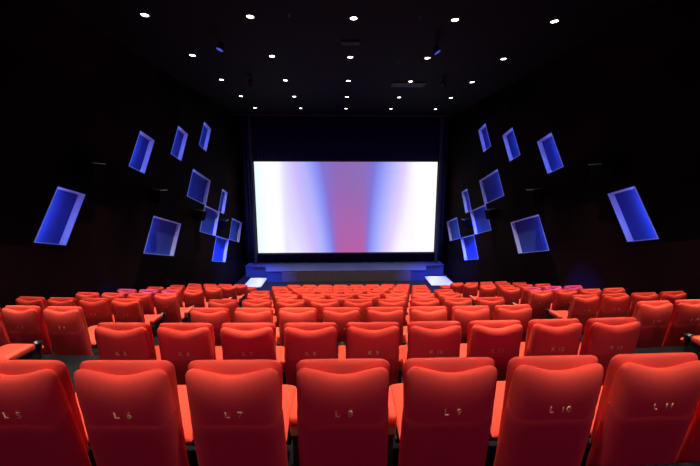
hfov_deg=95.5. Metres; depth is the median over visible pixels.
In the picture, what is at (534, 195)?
wall speaker
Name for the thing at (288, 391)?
seat cushion
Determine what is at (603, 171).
wall speaker
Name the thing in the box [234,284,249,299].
chair
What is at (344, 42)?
ceiling vent
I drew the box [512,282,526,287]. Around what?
chair
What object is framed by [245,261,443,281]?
stage
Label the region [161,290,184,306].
chair
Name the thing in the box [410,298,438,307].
backrest cushion
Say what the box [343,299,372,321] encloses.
chair
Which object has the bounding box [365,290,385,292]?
backrest cushion
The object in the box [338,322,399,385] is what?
chair
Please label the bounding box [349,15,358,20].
recessed light
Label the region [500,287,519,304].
chair
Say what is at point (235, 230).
wall light
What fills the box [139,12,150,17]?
recessed light
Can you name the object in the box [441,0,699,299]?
wall
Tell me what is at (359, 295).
backrest cushion
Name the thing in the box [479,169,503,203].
wall light
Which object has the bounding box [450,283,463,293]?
chair
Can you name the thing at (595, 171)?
grille
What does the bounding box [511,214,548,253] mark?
wall light
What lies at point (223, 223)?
wall speaker
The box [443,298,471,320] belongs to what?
chair
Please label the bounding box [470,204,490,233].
wall light
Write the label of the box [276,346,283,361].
seat cushion
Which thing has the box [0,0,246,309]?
wall
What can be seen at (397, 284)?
chair
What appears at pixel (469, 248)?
wall light
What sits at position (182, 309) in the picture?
seat cushion
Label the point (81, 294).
backrest cushion
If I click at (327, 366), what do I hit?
backrest cushion
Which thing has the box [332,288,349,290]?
backrest cushion
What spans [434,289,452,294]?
backrest cushion
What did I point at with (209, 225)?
wall light
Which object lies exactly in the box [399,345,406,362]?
seat cushion
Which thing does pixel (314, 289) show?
backrest cushion
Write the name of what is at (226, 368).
backrest cushion
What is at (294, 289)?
backrest cushion
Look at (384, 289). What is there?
chair
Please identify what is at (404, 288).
chair
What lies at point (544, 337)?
chair
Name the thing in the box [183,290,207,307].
chair
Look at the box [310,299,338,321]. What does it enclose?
chair
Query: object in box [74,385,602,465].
floor
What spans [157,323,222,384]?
chair
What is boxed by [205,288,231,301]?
chair
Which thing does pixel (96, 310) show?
chair
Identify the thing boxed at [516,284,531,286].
backrest cushion
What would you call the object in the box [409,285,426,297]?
chair
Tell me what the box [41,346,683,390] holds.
floor
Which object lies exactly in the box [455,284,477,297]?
chair
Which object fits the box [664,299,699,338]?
backrest cushion
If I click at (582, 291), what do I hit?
backrest cushion
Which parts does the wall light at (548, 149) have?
panel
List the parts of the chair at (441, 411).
support panel, plate, armrest, seat frame, panel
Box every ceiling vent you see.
[342,40,359,44]
[391,82,425,86]
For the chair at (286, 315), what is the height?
1.020 m
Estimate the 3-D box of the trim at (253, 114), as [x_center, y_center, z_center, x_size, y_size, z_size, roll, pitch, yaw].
[-4.155,-6.244,16.787,1.900,0.050,0.020,0,10,-2]
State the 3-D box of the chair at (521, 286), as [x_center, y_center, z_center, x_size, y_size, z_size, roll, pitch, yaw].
[5.014,1.954,9.569,0.576,1.020,0.684,-1,10,-6]
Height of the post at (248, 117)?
8.290 m
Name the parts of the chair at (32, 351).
armrest, support panel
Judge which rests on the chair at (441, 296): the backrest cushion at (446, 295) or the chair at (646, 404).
the backrest cushion at (446, 295)
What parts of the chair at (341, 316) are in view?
panel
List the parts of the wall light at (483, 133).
panel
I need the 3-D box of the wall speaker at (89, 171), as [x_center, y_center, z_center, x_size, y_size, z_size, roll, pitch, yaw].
[-5.636,-1.337,6.923,0.409,0.454,0.400,0,10,-2]
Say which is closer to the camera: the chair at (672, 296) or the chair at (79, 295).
the chair at (672, 296)
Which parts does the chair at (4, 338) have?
panel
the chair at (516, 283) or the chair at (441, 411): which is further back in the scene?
the chair at (516, 283)
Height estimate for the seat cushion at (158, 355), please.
0.135 m
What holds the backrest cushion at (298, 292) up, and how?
on the chair at (299, 293)
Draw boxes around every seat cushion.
[75,393,89,442]
[88,325,96,345]
[144,315,156,323]
[155,346,160,359]
[177,385,193,442]
[180,307,187,318]
[215,346,222,359]
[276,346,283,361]
[282,385,295,440]
[390,383,402,438]
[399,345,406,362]
[460,343,466,356]
[490,381,505,437]
[519,342,524,355]
[555,311,567,318]
[589,386,602,435]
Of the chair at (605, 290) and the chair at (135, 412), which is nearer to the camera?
the chair at (135, 412)
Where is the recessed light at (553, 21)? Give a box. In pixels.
[549,19,559,23]
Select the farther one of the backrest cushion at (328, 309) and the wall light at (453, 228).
the wall light at (453, 228)
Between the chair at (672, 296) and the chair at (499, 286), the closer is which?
the chair at (672, 296)
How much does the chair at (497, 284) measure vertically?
1.020 m
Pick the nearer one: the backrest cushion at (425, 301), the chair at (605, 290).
the backrest cushion at (425, 301)
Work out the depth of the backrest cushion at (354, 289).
8.91 m
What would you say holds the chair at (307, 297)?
on the floor
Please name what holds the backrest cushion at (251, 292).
on the chair at (251, 292)
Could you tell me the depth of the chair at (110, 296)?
6.54 m
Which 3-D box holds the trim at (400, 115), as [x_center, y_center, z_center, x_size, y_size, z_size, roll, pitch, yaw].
[3.716,-6.284,17.027,2.050,0.050,0.020,0,10,-2]
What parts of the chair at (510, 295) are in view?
panel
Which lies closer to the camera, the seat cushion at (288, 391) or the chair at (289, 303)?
the seat cushion at (288, 391)
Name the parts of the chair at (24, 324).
panel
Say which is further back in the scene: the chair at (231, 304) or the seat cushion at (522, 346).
the chair at (231, 304)
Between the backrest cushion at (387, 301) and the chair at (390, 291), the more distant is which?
the chair at (390, 291)
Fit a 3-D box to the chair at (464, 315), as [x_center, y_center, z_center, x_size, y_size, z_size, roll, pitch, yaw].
[1.522,1.405,4.461,0.576,1.020,0.684,0,10,-3]
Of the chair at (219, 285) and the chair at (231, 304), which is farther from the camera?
the chair at (219, 285)
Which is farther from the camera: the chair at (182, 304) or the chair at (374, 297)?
the chair at (182, 304)
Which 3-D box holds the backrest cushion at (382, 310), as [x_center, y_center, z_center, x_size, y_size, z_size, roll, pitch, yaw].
[0.450,1.250,4.176,0.494,0.620,0.146,0,10,-2]
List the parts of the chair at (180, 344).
panel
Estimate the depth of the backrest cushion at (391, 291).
7.72 m
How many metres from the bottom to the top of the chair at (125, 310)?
1.020 m
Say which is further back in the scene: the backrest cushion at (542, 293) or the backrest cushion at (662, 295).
the backrest cushion at (542, 293)
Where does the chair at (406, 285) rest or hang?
on the floor
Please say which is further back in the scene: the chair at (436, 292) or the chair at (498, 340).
the chair at (436, 292)
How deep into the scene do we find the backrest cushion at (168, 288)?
8.98 m
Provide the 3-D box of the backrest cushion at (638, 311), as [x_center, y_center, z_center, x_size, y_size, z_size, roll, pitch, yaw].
[4.100,1.215,4.382,0.494,0.620,0.146,-1,10,-5]
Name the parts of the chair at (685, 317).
panel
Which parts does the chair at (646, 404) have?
panel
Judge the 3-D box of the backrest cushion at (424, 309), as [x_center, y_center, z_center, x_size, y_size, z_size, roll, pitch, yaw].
[1.009,1.247,4.194,0.494,0.620,0.146,0,10,-2]
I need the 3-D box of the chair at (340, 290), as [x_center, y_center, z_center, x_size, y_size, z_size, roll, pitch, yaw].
[-0.295,2.008,9.250,0.576,1.020,0.684,0,10,-1]
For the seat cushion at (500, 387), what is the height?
0.135 m
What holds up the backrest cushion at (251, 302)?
on the chair at (245, 303)
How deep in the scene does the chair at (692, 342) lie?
3.54 m
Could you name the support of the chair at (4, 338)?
on the floor at (94, 350)
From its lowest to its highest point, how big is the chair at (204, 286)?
1.020 m
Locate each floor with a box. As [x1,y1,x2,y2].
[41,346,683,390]
[51,331,663,355]
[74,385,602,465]
[236,272,454,297]
[631,462,699,465]
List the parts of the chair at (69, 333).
panel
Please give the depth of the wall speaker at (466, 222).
14.88 m
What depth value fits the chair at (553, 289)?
8.00 m
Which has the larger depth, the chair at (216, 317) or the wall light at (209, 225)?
the wall light at (209, 225)
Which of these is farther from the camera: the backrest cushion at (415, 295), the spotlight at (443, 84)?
the spotlight at (443, 84)
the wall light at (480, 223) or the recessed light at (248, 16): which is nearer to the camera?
the recessed light at (248, 16)
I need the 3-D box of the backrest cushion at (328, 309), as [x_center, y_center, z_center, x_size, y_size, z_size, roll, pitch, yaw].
[-0.110,1.252,4.163,0.494,0.620,0.146,0,10,-1]
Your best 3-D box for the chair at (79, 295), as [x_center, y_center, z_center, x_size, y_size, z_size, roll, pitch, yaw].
[-5.473,1.690,6.952,0.576,1.020,0.684,1,10,4]
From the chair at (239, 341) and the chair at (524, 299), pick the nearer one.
the chair at (239, 341)
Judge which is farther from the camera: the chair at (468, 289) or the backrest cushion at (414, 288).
the chair at (468, 289)
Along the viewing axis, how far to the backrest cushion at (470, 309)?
4.11 m
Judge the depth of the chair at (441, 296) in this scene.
6.53 m
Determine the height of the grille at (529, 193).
0.355 m
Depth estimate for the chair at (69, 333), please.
4.11 m
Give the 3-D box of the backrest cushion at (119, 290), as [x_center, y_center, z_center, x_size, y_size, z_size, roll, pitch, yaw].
[-5.487,1.678,7.914,0.494,0.620,0.146,1,10,4]
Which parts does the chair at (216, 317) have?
panel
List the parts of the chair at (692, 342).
support panel, armrest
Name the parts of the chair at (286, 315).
panel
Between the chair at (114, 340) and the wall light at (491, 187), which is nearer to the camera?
the chair at (114, 340)
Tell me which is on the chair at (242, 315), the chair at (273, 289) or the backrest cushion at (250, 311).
the backrest cushion at (250, 311)
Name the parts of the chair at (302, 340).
armrest, support panel, panel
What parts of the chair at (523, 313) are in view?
panel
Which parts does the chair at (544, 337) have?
panel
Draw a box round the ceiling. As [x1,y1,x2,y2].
[49,0,658,117]
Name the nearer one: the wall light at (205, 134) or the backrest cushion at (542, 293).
the backrest cushion at (542, 293)
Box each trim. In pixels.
[233,114,454,116]
[253,114,288,114]
[400,115,437,115]
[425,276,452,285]
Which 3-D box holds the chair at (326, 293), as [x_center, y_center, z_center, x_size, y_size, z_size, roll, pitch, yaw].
[-0.538,1.860,8.035,0.576,1.020,0.684,0,10,-1]
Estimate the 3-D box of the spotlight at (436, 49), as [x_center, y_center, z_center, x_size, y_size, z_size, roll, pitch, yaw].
[2.192,-4.672,8.046,0.232,0.301,0.209,0,10,-2]
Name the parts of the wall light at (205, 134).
panel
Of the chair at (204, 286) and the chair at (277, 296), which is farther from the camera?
the chair at (204, 286)
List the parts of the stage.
panel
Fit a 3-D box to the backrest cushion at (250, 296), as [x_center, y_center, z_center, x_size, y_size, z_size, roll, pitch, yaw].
[-1.862,1.551,6.574,0.494,0.620,0.146,0,10,0]
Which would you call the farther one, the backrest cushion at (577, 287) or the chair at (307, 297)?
the backrest cushion at (577, 287)
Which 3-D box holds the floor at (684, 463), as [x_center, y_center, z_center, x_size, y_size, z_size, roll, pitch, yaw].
[0.308,2.034,-0.239,12.000,0.747,4.836,0,10,-2]
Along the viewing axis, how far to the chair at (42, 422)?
1.64 m
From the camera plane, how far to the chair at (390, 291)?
7.72 m
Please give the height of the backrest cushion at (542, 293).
0.620 m
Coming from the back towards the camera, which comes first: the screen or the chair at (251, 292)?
the screen
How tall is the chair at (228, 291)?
1.020 m
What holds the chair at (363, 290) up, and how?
on the floor
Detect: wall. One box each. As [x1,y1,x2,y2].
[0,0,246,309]
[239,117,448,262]
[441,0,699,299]
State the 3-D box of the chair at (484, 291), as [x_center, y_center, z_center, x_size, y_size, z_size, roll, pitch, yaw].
[3.901,1.972,9.465,0.576,1.020,0.684,-1,10,-5]
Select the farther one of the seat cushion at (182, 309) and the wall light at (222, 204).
the wall light at (222, 204)
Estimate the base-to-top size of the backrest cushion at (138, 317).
0.620 m
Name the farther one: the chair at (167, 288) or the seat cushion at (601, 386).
the chair at (167, 288)
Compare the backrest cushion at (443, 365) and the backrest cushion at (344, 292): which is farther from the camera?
the backrest cushion at (344, 292)
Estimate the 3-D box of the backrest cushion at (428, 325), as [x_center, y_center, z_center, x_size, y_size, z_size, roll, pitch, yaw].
[0.765,1.099,2.974,0.494,0.620,0.146,0,10,-2]
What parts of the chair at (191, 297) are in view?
panel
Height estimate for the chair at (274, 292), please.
1.020 m
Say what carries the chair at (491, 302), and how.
on the floor
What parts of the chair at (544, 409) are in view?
seat frame, panel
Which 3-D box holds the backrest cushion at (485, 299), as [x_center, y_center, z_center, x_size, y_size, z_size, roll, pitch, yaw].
[2.371,1.384,5.470,0.494,0.620,0.146,-1,10,-3]
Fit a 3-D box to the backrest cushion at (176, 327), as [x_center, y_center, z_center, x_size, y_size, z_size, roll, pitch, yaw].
[-1.474,1.105,2.942,0.494,0.620,0.146,0,10,0]
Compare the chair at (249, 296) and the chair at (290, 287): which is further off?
the chair at (290, 287)
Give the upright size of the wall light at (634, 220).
1.193 m
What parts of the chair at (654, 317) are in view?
panel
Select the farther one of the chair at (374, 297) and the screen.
the screen
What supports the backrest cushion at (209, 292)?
on the chair at (210, 293)
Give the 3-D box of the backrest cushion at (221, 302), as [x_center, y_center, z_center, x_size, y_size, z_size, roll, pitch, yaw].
[-2.106,1.401,5.367,0.494,0.620,0.146,0,10,1]
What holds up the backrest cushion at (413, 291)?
on the chair at (412, 291)
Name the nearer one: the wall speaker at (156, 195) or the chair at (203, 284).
the wall speaker at (156, 195)
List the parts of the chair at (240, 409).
panel, seat frame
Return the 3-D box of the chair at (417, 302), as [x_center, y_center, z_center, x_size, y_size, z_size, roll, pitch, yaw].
[1.207,1.555,5.660,0.576,1.020,0.684,0,10,-2]
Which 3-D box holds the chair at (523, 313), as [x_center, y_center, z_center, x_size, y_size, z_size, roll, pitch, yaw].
[2.116,1.399,4.491,0.646,1.020,0.677,-1,10,-3]
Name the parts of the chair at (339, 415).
armrest, plate, support panel, panel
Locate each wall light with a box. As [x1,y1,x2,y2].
[34,186,84,244]
[129,131,154,173]
[144,216,180,255]
[171,126,187,160]
[187,169,209,204]
[199,122,210,150]
[200,205,219,235]
[212,236,228,261]
[218,189,226,213]
[229,218,241,241]
[447,217,459,240]
[461,235,478,259]
[462,189,470,212]
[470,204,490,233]
[478,124,490,151]
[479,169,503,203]
[503,128,519,160]
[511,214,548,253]
[537,133,563,173]
[608,186,658,241]
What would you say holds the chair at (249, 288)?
on the floor
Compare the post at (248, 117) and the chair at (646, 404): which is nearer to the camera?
the chair at (646, 404)
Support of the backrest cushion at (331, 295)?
on the chair at (341, 297)
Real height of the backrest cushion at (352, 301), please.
0.620 m
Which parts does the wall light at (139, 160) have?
panel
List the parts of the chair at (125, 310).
panel, armrest, support panel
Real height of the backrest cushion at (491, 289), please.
0.620 m
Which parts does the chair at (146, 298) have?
panel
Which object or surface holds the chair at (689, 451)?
on the floor at (492, 445)
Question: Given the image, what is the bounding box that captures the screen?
[253,160,438,254]
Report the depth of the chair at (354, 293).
7.67 m
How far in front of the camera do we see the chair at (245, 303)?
5.22 m
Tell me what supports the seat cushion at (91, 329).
on the chair at (69, 333)
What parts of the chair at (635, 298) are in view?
panel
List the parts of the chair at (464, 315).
panel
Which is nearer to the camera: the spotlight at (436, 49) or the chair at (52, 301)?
the chair at (52, 301)
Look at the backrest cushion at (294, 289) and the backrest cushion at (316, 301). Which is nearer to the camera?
the backrest cushion at (316, 301)
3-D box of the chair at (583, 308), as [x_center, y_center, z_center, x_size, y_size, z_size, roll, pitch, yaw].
[4.009,1.526,5.835,0.576,1.020,0.684,-1,10,-5]
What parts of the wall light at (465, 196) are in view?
panel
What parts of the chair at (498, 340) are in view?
panel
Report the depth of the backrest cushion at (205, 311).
4.04 m
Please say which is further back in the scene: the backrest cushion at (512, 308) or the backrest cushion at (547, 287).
the backrest cushion at (547, 287)
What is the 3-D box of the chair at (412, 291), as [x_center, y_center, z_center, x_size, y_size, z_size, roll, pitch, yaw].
[1.692,1.848,8.105,0.576,1.020,0.684,0,10,-3]
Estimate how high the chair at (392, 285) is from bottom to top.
1.020 m
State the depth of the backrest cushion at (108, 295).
6.55 m
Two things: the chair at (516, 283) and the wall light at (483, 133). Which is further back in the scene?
the wall light at (483, 133)
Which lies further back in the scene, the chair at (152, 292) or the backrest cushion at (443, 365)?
the chair at (152, 292)
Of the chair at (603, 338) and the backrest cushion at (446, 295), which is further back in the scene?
the backrest cushion at (446, 295)
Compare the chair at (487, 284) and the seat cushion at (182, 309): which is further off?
the chair at (487, 284)
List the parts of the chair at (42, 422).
panel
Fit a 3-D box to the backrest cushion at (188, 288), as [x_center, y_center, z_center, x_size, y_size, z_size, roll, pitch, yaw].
[-4.401,1.837,9.062,0.494,0.620,0.146,0,10,3]
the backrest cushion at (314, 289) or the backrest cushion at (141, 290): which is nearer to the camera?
the backrest cushion at (141, 290)
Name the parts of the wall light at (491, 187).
panel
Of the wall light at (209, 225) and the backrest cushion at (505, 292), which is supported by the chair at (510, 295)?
the backrest cushion at (505, 292)
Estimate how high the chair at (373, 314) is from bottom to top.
1.020 m
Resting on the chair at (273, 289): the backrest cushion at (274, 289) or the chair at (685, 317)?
the backrest cushion at (274, 289)
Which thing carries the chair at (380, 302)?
on the floor
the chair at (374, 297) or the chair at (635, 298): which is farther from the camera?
the chair at (374, 297)
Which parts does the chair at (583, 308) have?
support panel, armrest, panel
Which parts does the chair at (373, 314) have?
panel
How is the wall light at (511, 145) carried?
attached to the wall at (628, 95)
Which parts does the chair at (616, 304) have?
panel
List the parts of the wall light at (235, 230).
panel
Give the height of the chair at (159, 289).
1.020 m
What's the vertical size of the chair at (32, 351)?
1.020 m
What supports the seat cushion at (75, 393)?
on the chair at (42, 422)
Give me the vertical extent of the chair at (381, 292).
1.020 m
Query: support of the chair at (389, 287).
on the floor
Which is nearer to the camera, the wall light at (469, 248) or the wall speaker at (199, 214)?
the wall speaker at (199, 214)
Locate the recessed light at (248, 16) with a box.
[245,14,255,18]
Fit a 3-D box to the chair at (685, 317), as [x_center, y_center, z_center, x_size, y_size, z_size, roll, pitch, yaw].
[4.602,1.369,4.674,0.576,1.020,0.684,-1,10,-5]
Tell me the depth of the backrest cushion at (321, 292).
7.68 m
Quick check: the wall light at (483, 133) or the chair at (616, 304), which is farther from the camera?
the wall light at (483, 133)
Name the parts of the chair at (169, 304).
panel, support panel, armrest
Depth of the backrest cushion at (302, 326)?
2.84 m
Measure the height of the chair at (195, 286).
1.020 m
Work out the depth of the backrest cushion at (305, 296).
6.46 m
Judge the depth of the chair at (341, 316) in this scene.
4.03 m
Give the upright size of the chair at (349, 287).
1.020 m
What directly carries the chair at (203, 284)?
on the floor
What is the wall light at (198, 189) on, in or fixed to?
attached to the wall at (70, 92)
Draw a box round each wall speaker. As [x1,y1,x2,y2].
[76,160,105,181]
[148,188,166,203]
[193,209,206,220]
[218,219,228,228]
[462,218,471,227]
[485,208,497,219]
[525,188,543,202]
[588,161,616,181]
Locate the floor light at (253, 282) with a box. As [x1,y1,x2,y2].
[245,278,266,286]
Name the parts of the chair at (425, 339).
support panel, armrest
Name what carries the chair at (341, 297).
on the floor
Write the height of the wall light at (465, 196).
1.196 m
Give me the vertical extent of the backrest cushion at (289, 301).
0.620 m
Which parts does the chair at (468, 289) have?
panel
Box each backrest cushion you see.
[77,292,99,297]
[103,293,125,297]
[113,298,144,322]
[118,289,136,292]
[139,289,158,292]
[155,293,181,318]
[159,323,215,357]
[167,287,183,291]
[184,290,204,302]
[186,287,202,290]
[188,360,282,407]
[191,308,229,322]
[205,288,222,297]
[209,299,237,307]
[221,323,275,348]
[235,308,272,321]
[242,300,271,307]
[247,294,270,299]
[250,291,269,294]
[272,288,289,290]
[273,291,292,293]
[274,294,297,298]
[276,299,305,303]
[279,308,316,321]
[283,322,337,335]
[292,288,309,290]
[296,291,315,293]
[296,359,389,373]
[302,294,325,298]
[310,299,338,303]
[312,288,329,290]
[319,291,339,293]
[322,307,360,312]
[329,294,352,297]
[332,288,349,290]
[342,291,362,293]
[343,299,372,304]
[346,322,399,337]
[352,288,369,290]
[356,294,379,297]
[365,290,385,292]
[366,307,403,320]
[377,299,405,306]
[384,294,407,297]
[388,290,407,293]
[402,357,494,404]
[407,321,460,349]
[409,306,446,322]
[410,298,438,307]
[411,287,428,290]
[411,290,430,293]
[411,293,433,298]
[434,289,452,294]
[438,293,460,298]
[443,298,471,305]
[451,305,488,320]
[466,320,520,356]
[475,297,503,305]
[479,285,495,293]
[493,305,530,319]
[500,287,518,296]
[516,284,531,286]
[528,290,551,304]
[543,286,560,289]
[563,285,580,289]
[567,294,597,318]
[578,288,599,294]
[579,317,636,354]
[633,300,669,317]
[658,291,683,300]
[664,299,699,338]
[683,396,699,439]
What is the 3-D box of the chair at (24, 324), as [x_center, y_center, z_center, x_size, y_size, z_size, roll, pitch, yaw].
[-4.282,1.403,4.469,0.576,1.020,0.684,0,10,3]
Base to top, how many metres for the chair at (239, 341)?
1.020 m
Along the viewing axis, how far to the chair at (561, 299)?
6.74 m
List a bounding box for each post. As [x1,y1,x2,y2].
[247,116,257,264]
[434,117,443,262]
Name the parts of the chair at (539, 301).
panel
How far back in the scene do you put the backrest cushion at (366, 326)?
2.85 m
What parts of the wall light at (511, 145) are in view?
panel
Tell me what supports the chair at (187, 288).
on the floor
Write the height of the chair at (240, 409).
1.020 m
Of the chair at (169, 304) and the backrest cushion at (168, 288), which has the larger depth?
the backrest cushion at (168, 288)
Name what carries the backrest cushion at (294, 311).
on the chair at (286, 315)
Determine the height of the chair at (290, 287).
1.020 m
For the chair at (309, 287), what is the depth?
10.09 m
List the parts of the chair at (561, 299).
panel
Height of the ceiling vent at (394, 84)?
0.045 m
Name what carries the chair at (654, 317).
on the floor at (94, 350)
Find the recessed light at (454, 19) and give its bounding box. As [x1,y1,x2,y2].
[450,17,459,22]
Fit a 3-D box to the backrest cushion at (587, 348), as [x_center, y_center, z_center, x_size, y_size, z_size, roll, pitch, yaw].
[2.443,1.087,3.050,0.494,0.620,0.146,-1,10,-3]
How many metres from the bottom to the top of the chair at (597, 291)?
1.020 m
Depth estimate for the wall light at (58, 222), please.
6.51 m
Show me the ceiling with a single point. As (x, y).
(308, 49)
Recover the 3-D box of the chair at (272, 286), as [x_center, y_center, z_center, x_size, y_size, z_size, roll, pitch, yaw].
[-2.284,2.158,10.455,0.576,1.020,0.684,0,10,1]
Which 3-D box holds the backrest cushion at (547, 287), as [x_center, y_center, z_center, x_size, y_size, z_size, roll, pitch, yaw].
[5.109,1.643,8.117,0.494,0.620,0.146,-1,10,-6]
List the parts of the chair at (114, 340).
panel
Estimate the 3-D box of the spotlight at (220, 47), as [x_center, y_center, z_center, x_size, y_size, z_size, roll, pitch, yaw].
[-3.217,-4.647,7.870,0.223,0.291,0.211,0,10,-2]
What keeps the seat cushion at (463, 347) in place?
on the chair at (498, 340)
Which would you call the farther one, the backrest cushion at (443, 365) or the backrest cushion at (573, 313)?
the backrest cushion at (573, 313)
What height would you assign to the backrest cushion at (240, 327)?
0.620 m
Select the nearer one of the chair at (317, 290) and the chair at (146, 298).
the chair at (146, 298)
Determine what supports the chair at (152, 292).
on the floor
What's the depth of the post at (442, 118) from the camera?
18.05 m
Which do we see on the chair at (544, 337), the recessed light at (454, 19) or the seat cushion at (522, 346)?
the seat cushion at (522, 346)
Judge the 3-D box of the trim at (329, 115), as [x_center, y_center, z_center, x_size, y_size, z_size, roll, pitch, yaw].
[-0.259,-6.267,16.956,11.800,0.100,0.080,0,10,-2]
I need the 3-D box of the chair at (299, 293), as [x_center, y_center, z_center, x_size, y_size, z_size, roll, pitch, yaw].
[-1.096,1.861,8.030,0.576,1.020,0.684,0,10,0]
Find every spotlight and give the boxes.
[215,39,224,52]
[432,42,440,54]
[440,79,445,87]
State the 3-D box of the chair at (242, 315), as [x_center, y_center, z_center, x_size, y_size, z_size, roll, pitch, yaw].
[-1.266,1.415,4.399,0.576,1.020,0.684,0,10,0]
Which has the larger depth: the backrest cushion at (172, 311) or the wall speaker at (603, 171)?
the wall speaker at (603, 171)
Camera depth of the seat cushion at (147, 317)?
5.81 m
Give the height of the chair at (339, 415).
1.020 m
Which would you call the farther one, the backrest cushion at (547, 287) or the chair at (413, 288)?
the chair at (413, 288)
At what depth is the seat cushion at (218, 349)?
3.34 m
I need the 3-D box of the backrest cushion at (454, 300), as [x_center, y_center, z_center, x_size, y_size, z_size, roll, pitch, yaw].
[1.812,1.389,5.440,0.494,0.620,0.146,0,10,-3]
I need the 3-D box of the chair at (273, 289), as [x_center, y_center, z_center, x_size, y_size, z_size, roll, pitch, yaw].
[-1.969,2.009,9.242,0.576,1.020,0.684,0,10,0]
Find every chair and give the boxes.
[0,308,10,346]
[0,341,43,359]
[0,360,91,465]
[1,305,52,354]
[16,296,46,311]
[43,306,96,354]
[47,297,78,306]
[74,360,194,465]
[75,292,99,304]
[79,298,114,326]
[94,322,160,359]
[101,293,125,314]
[111,298,164,336]
[117,289,136,297]
[127,293,156,314]
[138,289,158,306]
[147,287,163,293]
[154,293,194,322]
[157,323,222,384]
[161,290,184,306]
[166,287,183,301]
[170,285,184,290]
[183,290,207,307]
[185,287,205,301]
[185,360,295,465]
[187,285,204,297]
[190,308,229,345]
[203,284,216,290]
[204,286,218,295]
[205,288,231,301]
[208,299,237,322]
[218,284,231,287]
[220,323,283,361]
[221,286,244,305]
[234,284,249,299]
[234,308,278,345]
[242,300,275,324]
[247,294,274,311]
[248,287,256,292]
[250,291,272,305]
[271,286,286,300]
[272,288,289,302]
[272,291,292,308]
[273,294,297,315]
[274,299,305,326]
[277,308,316,345]
[280,322,337,386]
[289,286,304,290]
[289,359,389,465]
[292,288,309,293]
[296,291,315,298]
[302,294,325,307]
[307,286,321,290]
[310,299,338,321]
[312,288,329,293]
[319,291,339,298]
[322,307,360,348]
[324,286,339,290]
[329,294,352,306]
[332,288,349,293]
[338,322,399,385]
[342,286,356,290]
[342,291,362,298]
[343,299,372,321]
[352,288,369,293]
[356,294,379,306]
[359,286,374,289]
[365,290,385,298]
[366,307,403,345]
[372,288,388,293]
[377,286,391,290]
[377,299,405,326]
[381,284,394,287]
[384,294,407,314]
[387,357,497,465]
[388,290,407,307]
[392,287,408,301]
[394,285,409,290]
[396,284,410,294]
[398,321,461,382]
[403,306,446,344]
[405,298,438,325]
[407,293,434,314]
[408,290,430,306]
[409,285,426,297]
[409,287,428,301]
[433,285,449,292]
[434,289,453,297]
[438,293,460,305]
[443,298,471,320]
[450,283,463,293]
[451,305,489,343]
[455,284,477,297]
[460,320,522,380]
[469,285,495,305]
[475,297,504,319]
[477,283,493,295]
[489,355,603,465]
[493,305,531,341]
[495,285,514,296]
[496,283,510,295]
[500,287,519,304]
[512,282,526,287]
[512,290,552,319]
[516,284,532,298]
[518,287,541,303]
[519,319,582,355]
[534,283,550,289]
[543,286,561,302]
[546,294,599,330]
[550,289,577,310]
[563,285,582,294]
[577,317,640,384]
[578,288,601,310]
[585,352,699,465]
[596,293,629,317]
[602,287,624,294]
[625,292,658,316]
[632,299,699,346]
[633,300,672,347]
[658,291,686,303]
[674,396,699,462]
[680,333,699,360]
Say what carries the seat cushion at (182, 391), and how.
on the chair at (135, 412)
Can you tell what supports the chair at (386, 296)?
on the floor
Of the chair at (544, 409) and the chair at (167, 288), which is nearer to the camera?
the chair at (544, 409)
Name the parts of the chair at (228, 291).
panel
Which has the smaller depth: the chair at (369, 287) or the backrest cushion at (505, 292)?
the backrest cushion at (505, 292)
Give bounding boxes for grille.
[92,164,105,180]
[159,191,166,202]
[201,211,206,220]
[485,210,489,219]
[526,190,533,202]
[589,165,602,180]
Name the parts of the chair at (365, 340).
armrest, panel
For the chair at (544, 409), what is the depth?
1.68 m
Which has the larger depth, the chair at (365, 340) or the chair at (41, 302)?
the chair at (41, 302)
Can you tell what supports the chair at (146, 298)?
on the floor
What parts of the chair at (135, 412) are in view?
panel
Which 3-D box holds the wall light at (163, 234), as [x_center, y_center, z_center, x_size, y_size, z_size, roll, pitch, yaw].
[-5.990,0.129,10.121,0.162,1.464,2.247,0,10,-2]
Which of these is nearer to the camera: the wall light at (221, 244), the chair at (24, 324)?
the chair at (24, 324)
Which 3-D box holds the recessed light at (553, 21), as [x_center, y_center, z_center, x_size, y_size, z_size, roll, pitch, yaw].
[4.476,-4.632,6.961,0.220,0.012,0.220,0,10,-2]
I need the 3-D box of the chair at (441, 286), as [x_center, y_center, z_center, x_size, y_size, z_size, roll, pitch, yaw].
[3.792,2.561,13.120,0.576,1.020,0.684,-1,10,-5]
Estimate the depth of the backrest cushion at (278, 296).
6.46 m
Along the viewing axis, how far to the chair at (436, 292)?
7.77 m
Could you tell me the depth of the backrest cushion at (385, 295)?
6.50 m
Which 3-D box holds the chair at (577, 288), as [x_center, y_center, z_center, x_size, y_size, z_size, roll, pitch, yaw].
[5.642,1.795,8.423,0.646,1.020,0.677,-1,10,-6]
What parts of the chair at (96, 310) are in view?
panel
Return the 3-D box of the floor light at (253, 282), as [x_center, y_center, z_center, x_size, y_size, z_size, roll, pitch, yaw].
[-5.108,2.675,17.206,0.930,0.020,1.550,0,10,-2]
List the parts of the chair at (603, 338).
panel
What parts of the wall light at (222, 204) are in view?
panel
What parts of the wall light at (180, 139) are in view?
panel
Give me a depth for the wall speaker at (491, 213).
12.43 m
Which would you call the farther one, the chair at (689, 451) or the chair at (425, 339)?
the chair at (425, 339)
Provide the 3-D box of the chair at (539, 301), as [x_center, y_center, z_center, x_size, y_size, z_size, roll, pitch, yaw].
[3.973,1.674,7.045,0.576,1.020,0.684,-1,10,-5]

